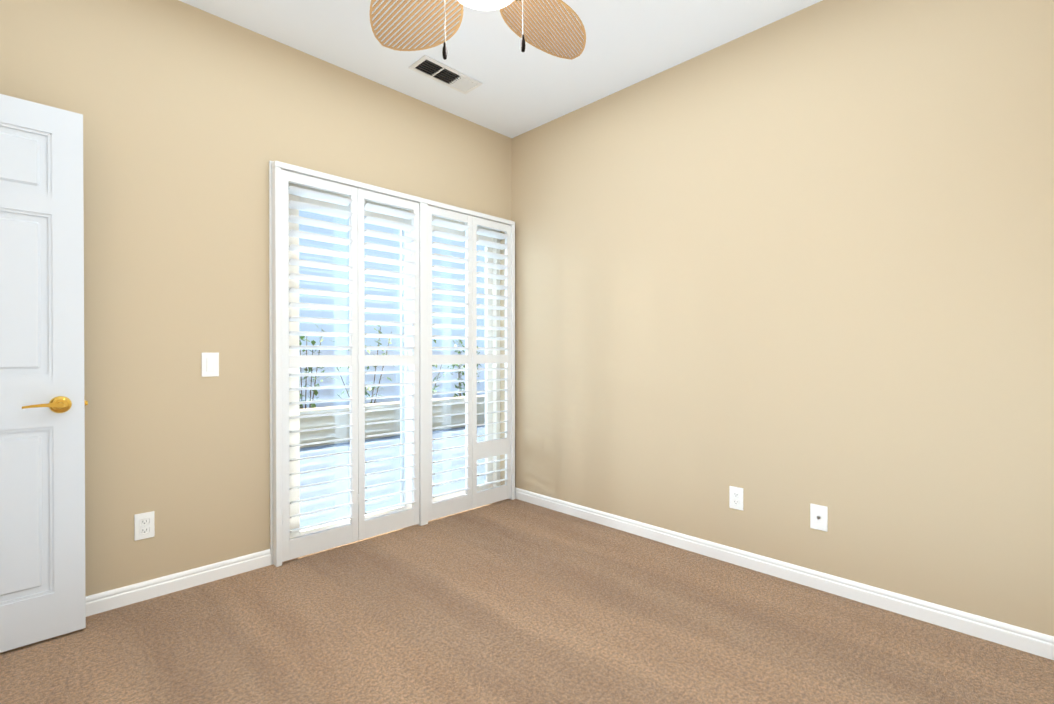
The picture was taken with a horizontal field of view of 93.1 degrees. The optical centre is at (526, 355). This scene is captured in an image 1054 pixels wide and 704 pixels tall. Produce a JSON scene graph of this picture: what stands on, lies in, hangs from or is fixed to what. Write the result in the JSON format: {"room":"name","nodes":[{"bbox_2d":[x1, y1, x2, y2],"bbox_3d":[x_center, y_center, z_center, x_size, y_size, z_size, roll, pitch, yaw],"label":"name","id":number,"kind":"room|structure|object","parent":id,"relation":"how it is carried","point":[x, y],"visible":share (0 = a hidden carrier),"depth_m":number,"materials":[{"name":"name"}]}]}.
{"room":"empty bedroom","nodes":[
{"label":"empty bedroom","id":0,"kind":"room"},
{"bbox_2d":[0,0,511,596],"bbox_3d":[-1.314,-0.282,2.734,3.532,2.740,0.150,0,0,-45],"label":"wall","id":1,"kind":"structure","parent":0,"point":[196,120],"depth_m":2.35,"materials":[{"name":"beige paint"}]},
{"bbox_2d":[0,94,87,652],"bbox_3d":[-2.034,0.066,1.721,0.782,2.032,0.141,0,0,-45],"label":"door","id":2,"kind":"structure","parent":1,"relation":"in","point":[43,402],"depth_m":1.90,"materials":[{"name":"white painted wood"},{"name":"brass"}]},
{"bbox_2d":[134,511,154,540],"bbox_3d":[-1.710,0.761,2.233,0.072,0.116,0.010,0,0,-45],"label":"electrical outlet","id":3,"kind":"object","parent":1,"relation":"attached to","point":[144,526],"visible":1,"depth_m":2.23,"materials":[{"name":"white plastic"}]},
{"bbox_2d":[86,549,272,616],"bbox_3d":[-1.866,1.052,2.076,1.510,0.080,0.014,0,0,-45],"label":"baseboard","id":4,"kind":"structure","parent":1,"relation":"attached to","point":[97,603],"depth_m":2.30,"materials":[{"name":"white wood"}]},
{"bbox_2d":[202,353,218,376],"bbox_3d":[-1.527,0.043,2.409,0.072,0.116,0.012,0,0,-45],"label":"light switch","id":5,"kind":"object","parent":1,"relation":"attached to","point":[210,364],"visible":1,"depth_m":2.41,"materials":[{"name":"white plastic"}]},
{"bbox_2d":[269,161,514,566],"bbox_3d":[-0.707,0.036,3.178,1.714,2.100,0.087,0,0,-45],"label":"plantation shutters","id":6,"kind":"object","parent":1,"relation":"attached to","point":[424,509],"visible":1,"depth_m":2.99,"materials":[{"name":"white wood"}]},
{"bbox_2d":[289,183,499,537],"bbox_3d":[-0.786,0.066,3.274,1.578,2.039,0.092,0,0,-45],"label":"sliding door","id":7,"kind":"structure","parent":1,"relation":"in","point":[294,453],"depth_m":3.23,"materials":[{"name":"glass"}]},
{"bbox_2d":[179,0,821,137],"bbox_3d":[-0.073,-1.694,1.479,3.532,0.100,3.669,0,0,-45],"label":"ceiling","id":8,"kind":"structure","parent":0,"point":[517,92],"depth_m":2.65,"materials":[{"name":"white paint"}]},
{"bbox_2d":[409,55,482,93],"bbox_3d":[-0.474,-1.646,2.943,0.410,0.014,0.170,0,0,-45],"label":"ceiling vent","id":9,"kind":"object","parent":8,"relation":"in","point":[436,70],"visible":1,"depth_m":2.93,"materials":[{"name":"white metal"}]},
{"bbox_2d":[370,0,585,59],"bbox_3d":[-0.179,-1.318,1.711,1.369,0.655,1.324,0,0,-45],"label":"ceiling fan","id":10,"kind":"object","parent":8,"relation":"hanging from","point":[486,5],"visible":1,"depth_m":2.03,"materials":[{"name":"brown wicker"}]},
{"bbox_2d":[0,499,1053,703],"bbox_3d":[-0.073,1.146,1.495,3.532,0.100,3.669,0,0,-45],"label":"floor","id":11,"kind":"structure","parent":0,"point":[510,601],"depth_m":1.93,"materials":[{"name":"carpet"}]},
{"bbox_2d":[512,0,1053,635],"bbox_3d":[1.179,-0.281,2.627,0.150,2.740,3.519,0,0,-45],"label":"wall","id":12,"kind":"structure","parent":0,"point":[784,272],"depth_m":2.33,"materials":[{"name":"beige paint"}]},
{"bbox_2d":[729,486,742,510],"bbox_3d":[1.092,0.744,2.607,0.010,0.116,0.072,0,0,-45],"label":"electrical outlet","id":13,"kind":"object","parent":12,"relation":"attached to","point":[735,497],"visible":1,"depth_m":2.60,"materials":[{"name":"white plastic"}]},
{"bbox_2d":[515,487,1053,659],"bbox_3d":[1.067,1.049,2.630,0.014,0.080,3.369,0,0,-45],"label":"baseboard","id":14,"kind":"structure","parent":12,"relation":"attached to","point":[1021,639],"depth_m":2.29,"materials":[{"name":"white wood"}]},
{"bbox_2d":[810,504,827,531],"bbox_3d":[1.360,0.757,2.331,0.019,0.116,0.072,0,0,-45],"label":"outlet","id":15,"kind":"object","parent":12,"relation":"attached to","point":[818,517],"visible":1,"depth_m":2.33,"materials":[{"name":"white plastic"}]},
{"label":"outside","id":16,"kind":"structure","parent":0,"visible":0},
{"bbox_2d":[300,425,484,526],"bbox_3d":[-5.367,1.167,8.008,20.000,0.180,13.031,0,0,-45],"label":"ground","id":17,"kind":"structure","parent":16,"point":[325,476],"depth_m":4.65,"materials":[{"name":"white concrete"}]},
{"bbox_2d":[300,405,349,447],"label":"planter","id":18,"kind":"object","parent":17,"relation":"on","point":[342,434],"depth_m":6.07,"materials":[{"name":"beige paint"}]},
{"bbox_2d":[365,401,399,439],"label":"planter","id":19,"kind":"object","parent":17,"relation":"on","point":[383,427],"depth_m":6.60,"materials":[{"name":"beige paint"}]},
{"bbox_2d":[299,324,481,408],"bbox_3d":[-2.949,0.300,6.796,6.035,1.574,0.779,0,0,-45],"label":"bush","id":20,"kind":"object","parent":17,"relation":"on","point":[368,388],"depth_m":7.40,"materials":[{"name":"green plant"}]},
{"bbox_2d":[299,350,484,408],"bbox_3d":[-5.113,0.494,7.749,20.000,1.170,0.250,0,0,-45],"label":"fence","id":21,"kind":"object","parent":17,"relation":"on","point":[329,379],"depth_m":9.73,"materials":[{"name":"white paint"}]},
{"bbox_2d":[432,396,464,430],"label":"planter","id":22,"kind":"object","parent":17,"relation":"on","point":[439,422],"depth_m":7.35,"materials":[{"name":"beige paint"}]},
{"bbox_2d":[477,395,484,423],"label":"planter","id":23,"kind":"object","parent":17,"relation":"on","point":[481,409],"depth_m":7.80,"materials":[{"name":"beige paint"}]}
]}

